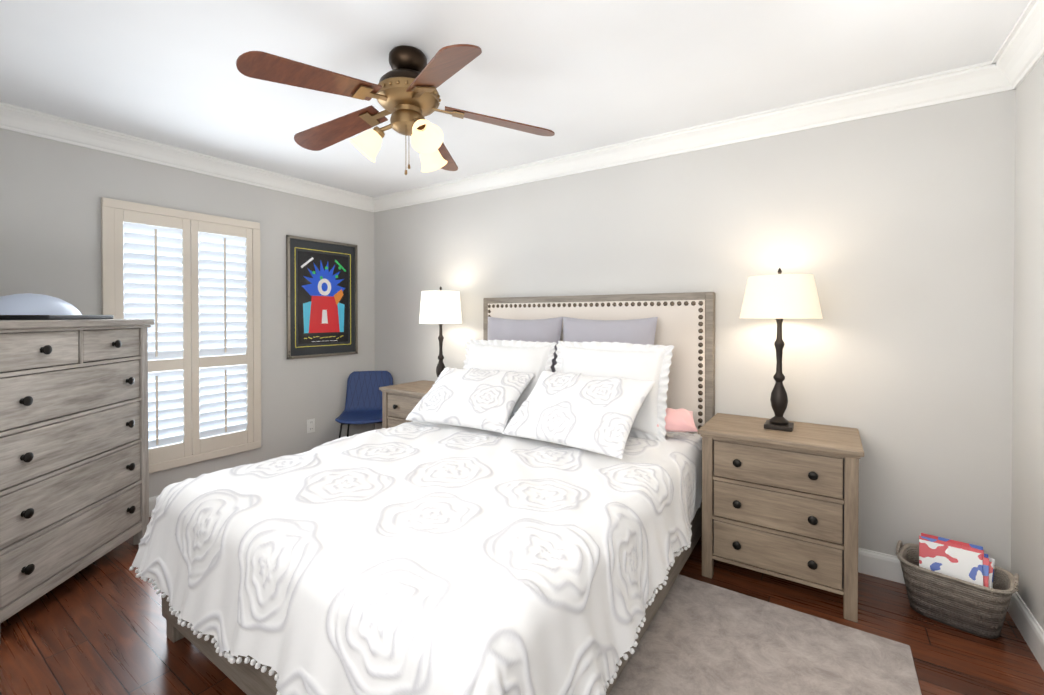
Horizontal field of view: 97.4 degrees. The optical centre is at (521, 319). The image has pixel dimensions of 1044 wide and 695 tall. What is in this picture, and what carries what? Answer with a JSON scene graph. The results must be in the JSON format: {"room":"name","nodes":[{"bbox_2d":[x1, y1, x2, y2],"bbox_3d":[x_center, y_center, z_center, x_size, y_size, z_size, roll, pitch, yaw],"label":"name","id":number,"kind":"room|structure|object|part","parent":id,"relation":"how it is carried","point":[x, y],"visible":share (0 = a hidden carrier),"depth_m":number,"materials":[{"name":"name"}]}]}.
{"room":"bedroom","nodes":[
{"label":"bedroom","id":0,"kind":"room"},
{"bbox_2d":[0,128,374,497],"bbox_3d":[-2.450,0.072,3.093,0.100,2.440,3.450,0,1,34],"label":"wall","id":1,"kind":"structure","parent":0,"point":[53,193],"depth_m":3.23,"materials":[{"name":"paint"}]},
{"bbox_2d":[149,495,159,516],"bbox_3d":[-2.402,1.231,3.072,0.016,0.122,3.390,0,1,34],"label":"baseboard","id":2,"kind":"structure","parent":1,"relation":"attached to","point":[152,500],"depth_m":3.01,"materials":[{"name":"white"}]},
{"bbox_2d":[101,197,260,472],"bbox_3d":[-2.353,0.126,3.221,0.189,1.940,1.120,0,1,34],"label":"window shutters","id":3,"kind":"object","parent":1,"relation":"attached to","point":[189,282],"visible":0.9,"depth_m":3.19,"materials":[{"name":"beige paint"}]},
{"bbox_2d":[0,102,371,211],"bbox_3d":[-2.369,-1.092,3.027,0.097,0.112,3.210,0,1,34],"label":"crown molding","id":4,"kind":"structure","parent":1,"relation":"attached to","point":[12,117],"depth_m":3.01,"materials":[{"name":"white paint"}]},
{"bbox_2d":[307,418,314,432],"bbox_3d":[-1.817,0.913,3.946,0.010,0.116,0.072,0,1,34],"label":"electrical outlet plate","id":5,"kind":"object","parent":1,"relation":"attached to","point":[310,425],"visible":1,"depth_m":3.94,"materials":[{"name":"white plastic"}]},
{"bbox_2d":[286,235,357,358],"bbox_3d":[-1.740,-0.187,4.034,0.025,1.020,0.670,0,1,34],"label":"framed poster","id":6,"kind":"object","parent":1,"relation":"attached to","point":[321,298],"visible":1,"depth_m":4.00,"materials":[{"name":"multicoloured paper"}]},
{"bbox_2d":[0,0,1029,196],"bbox_3d":[-0.587,-1.166,1.829,4.590,0.060,3.650,0,1,34],"label":"ceiling","id":7,"kind":"structure","parent":0,"point":[574,76],"depth_m":2.03,"materials":[{"name":"paint"}]},
{"bbox_2d":[236,44,554,174],"bbox_3d":[-0.526,-0.870,1.958,1.233,0.533,1.228,0,1,34],"label":"ceiling fan","id":8,"kind":"object","parent":7,"relation":"hanging from","point":[404,93],"visible":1,"depth_m":1.88,"materials":[{"name":"brown wood"}]},
{"bbox_2d":[0,516,1043,694],"bbox_3d":[-0.587,1.334,1.853,4.590,0.060,3.650,0,1,34],"label":"floor","id":9,"kind":"structure","parent":0,"point":[97,627],"depth_m":1.86,"materials":[{"name":"brown wood"}]},
{"bbox_2d":[0,293,153,643],"bbox_3d":[-2.368,0.586,2.204,0.516,1.428,0.970,0,1,-7],"label":"dresser","id":10,"kind":"object","parent":9,"relation":"on","point":[74,469],"visible":1,"depth_m":2.15,"materials":[{"name":"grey wood"}]},
{"bbox_2d":[335,371,392,437],"bbox_3d":[-1.356,0.881,4.005,0.456,0.806,0.557,0,1,-11],"label":"chair","id":11,"kind":"object","parent":9,"relation":"on","point":[363,403],"visible":0.75,"depth_m":4.20,"materials":[{"name":"blue fabric"}]},
{"bbox_2d":[379,380,434,428],"bbox_3d":[-0.734,0.913,3.692,0.675,0.745,0.494,0,1,34],"label":"nightstand","id":12,"kind":"object","parent":9,"relation":"on","point":[400,402],"visible":0.23,"depth_m":3.61,"materials":[{"name":"brown wood"}]},
{"bbox_2d":[419,286,461,386],"bbox_3d":[-0.648,0.135,3.660,0.340,0.810,0.340,0,1,34],"label":"lamp","id":13,"kind":"object","parent":12,"relation":"on","point":[440,307],"visible":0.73,"depth_m":3.53,"materials":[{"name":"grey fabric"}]},
{"bbox_3d":[-0.648,-0.097,3.658,0.340,0.255,0.340,0,1,34],"label":"lamp shade","id":14,"kind":"part","parent":13,"relation":"part of","materials":[{"name":"white fabric"}]},
{"bbox_2d":[129,292,714,694],"bbox_3d":[-0.197,0.570,2.266,1.896,1.460,2.314,0,1,34],"label":"bed","id":15,"kind":"object","parent":9,"relation":"on","point":[514,507],"visible":1,"depth_m":1.63,"materials":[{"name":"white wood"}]},
{"bbox_2d":[132,418,701,694],"bbox_3d":[-0.233,0.837,2.216,1.887,0.404,2.186,0,1,34],"label":"duvet","id":16,"kind":"object","parent":15,"relation":"on","point":[418,556],"depth_m":1.44,"materials":[{"name":"white fabric"}]},
{"bbox_2d":[463,339,556,417],"bbox_3d":[-0.130,0.394,3.124,0.733,0.527,0.153,0,-15,31],"label":"pillow","id":17,"kind":"object","parent":15,"relation":"on","point":[518,355],"depth_m":3.07,"materials":[{"name":"white fabric"}]},
{"bbox_2d":[488,317,562,371],"bbox_3d":[-0.011,0.314,3.283,0.640,0.680,0.153,0,-5,32],"label":"pillow","id":18,"kind":"object","parent":15,"relation":"on","point":[533,329],"depth_m":3.23,"materials":[{"name":"grey fabric"}]},
{"bbox_2d":[563,317,657,344],"bbox_3d":[0.523,0.318,2.913,0.660,0.680,0.153,0,-5,36],"label":"pillow","id":19,"kind":"object","parent":15,"relation":"on","point":[575,329],"depth_m":2.87,"materials":[{"name":"grey fabric"}]},
{"bbox_2d":[554,341,673,440],"bbox_3d":[0.492,0.394,2.706,0.762,0.537,0.153,0,-13,37],"label":"pillow","id":20,"kind":"object","parent":15,"relation":"on","point":[621,359],"depth_m":2.58,"materials":[{"name":"white fabric"}]},
{"bbox_2d":[609,575,921,694],"bbox_3d":[0.195,1.306,1.232,1.580,0.008,2.490,0,1,34],"label":"rug","id":21,"kind":"object","parent":9,"relation":"on","point":[700,638],"visible":0.5,"depth_m":1.77,"materials":[{"name":"grey carpet"}]},
{"bbox_2d":[698,413,863,621],"bbox_3d":[1.300,0.927,2.327,0.675,0.745,0.494,0,1,34],"label":"nightstand","id":22,"kind":"object","parent":9,"relation":"on","point":[781,504],"visible":1,"depth_m":2.14,"materials":[{"name":"brown wood"}]},
{"bbox_2d":[740,268,822,431],"bbox_3d":[1.315,0.143,2.341,0.370,0.820,0.370,0,1,34],"label":"lamp","id":23,"kind":"object","parent":22,"relation":"on","point":[779,297],"visible":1,"depth_m":2.23,"materials":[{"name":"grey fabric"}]},
{"bbox_3d":[1.315,-0.114,2.339,0.370,0.215,0.370,0,1,34],"label":"lamp shade","id":24,"kind":"part","parent":23,"relation":"part of","materials":[{"name":"white fabric"}]},
{"bbox_2d":[896,533,1018,638],"bbox_3d":[1.891,1.145,2.007,0.279,0.308,0.385,-1,1,-42],"label":"basket","id":25,"kind":"object","parent":9,"relation":"on","point":[968,588],"visible":1,"depth_m":1.96,"materials":[{"name":"wicker"}]},
{"bbox_2d":[896,533,1018,591],"bbox_3d":[1.900,1.137,2.015,0.155,0.292,0.385,-1,1,-42],"label":"books","id":26,"kind":"object","parent":25,"relation":"on","point":[967,562],"depth_m":2.01,"materials":[{"name":"paper"}]},
{"bbox_2d":[374,89,1015,571],"bbox_3d":[0.403,0.070,3.315,4.590,2.440,0.100,0,1,34],"label":"wall","id":27,"kind":"structure","parent":0,"point":[892,233],"depth_m":2.41,"materials":[{"name":"paint"}]},
{"bbox_2d":[372,62,1019,211],"bbox_3d":[0.348,-1.093,3.221,4.390,0.112,0.097,0,1,34],"label":"crown molding","id":28,"kind":"structure","parent":27,"relation":"attached to","point":[970,81],"depth_m":2.62,"materials":[{"name":"white paint"}]},
{"bbox_2d":[858,547,904,583],"bbox_3d":[0.371,1.229,3.278,4.390,0.122,0.016,0,1,34],"label":"baseboard","id":29,"kind":"structure","parent":27,"relation":"attached to","point":[885,566],"depth_m":2.31,"materials":[{"name":"white wood"}]},
{"bbox_2d":[1011,56,1043,630],"bbox_3d":[1.277,0.096,0.590,0.100,2.440,3.450,0,1,34],"label":"wall","id":30,"kind":"structure","parent":0,"point":[1027,537],"depth_m":1.89,"materials":[{"name":"paint"}]},
{"bbox_2d":[988,0,1043,87],"bbox_3d":[1.196,-1.068,0.633,0.097,0.112,3.210,0,1,34],"label":"crown molding","id":31,"kind":"structure","parent":30,"relation":"attached to","point":[1019,55],"depth_m":1.84,"materials":[{"name":"white paint"}]},
{"bbox_2d":[1007,591,1043,670],"bbox_3d":[1.229,1.255,0.633,0.016,0.122,3.390,0,1,34],"label":"baseboard","id":32,"kind":"structure","parent":30,"relation":"attached to","point":[1026,623],"depth_m":1.84,"materials":[{"name":"white paint"}]}
]}

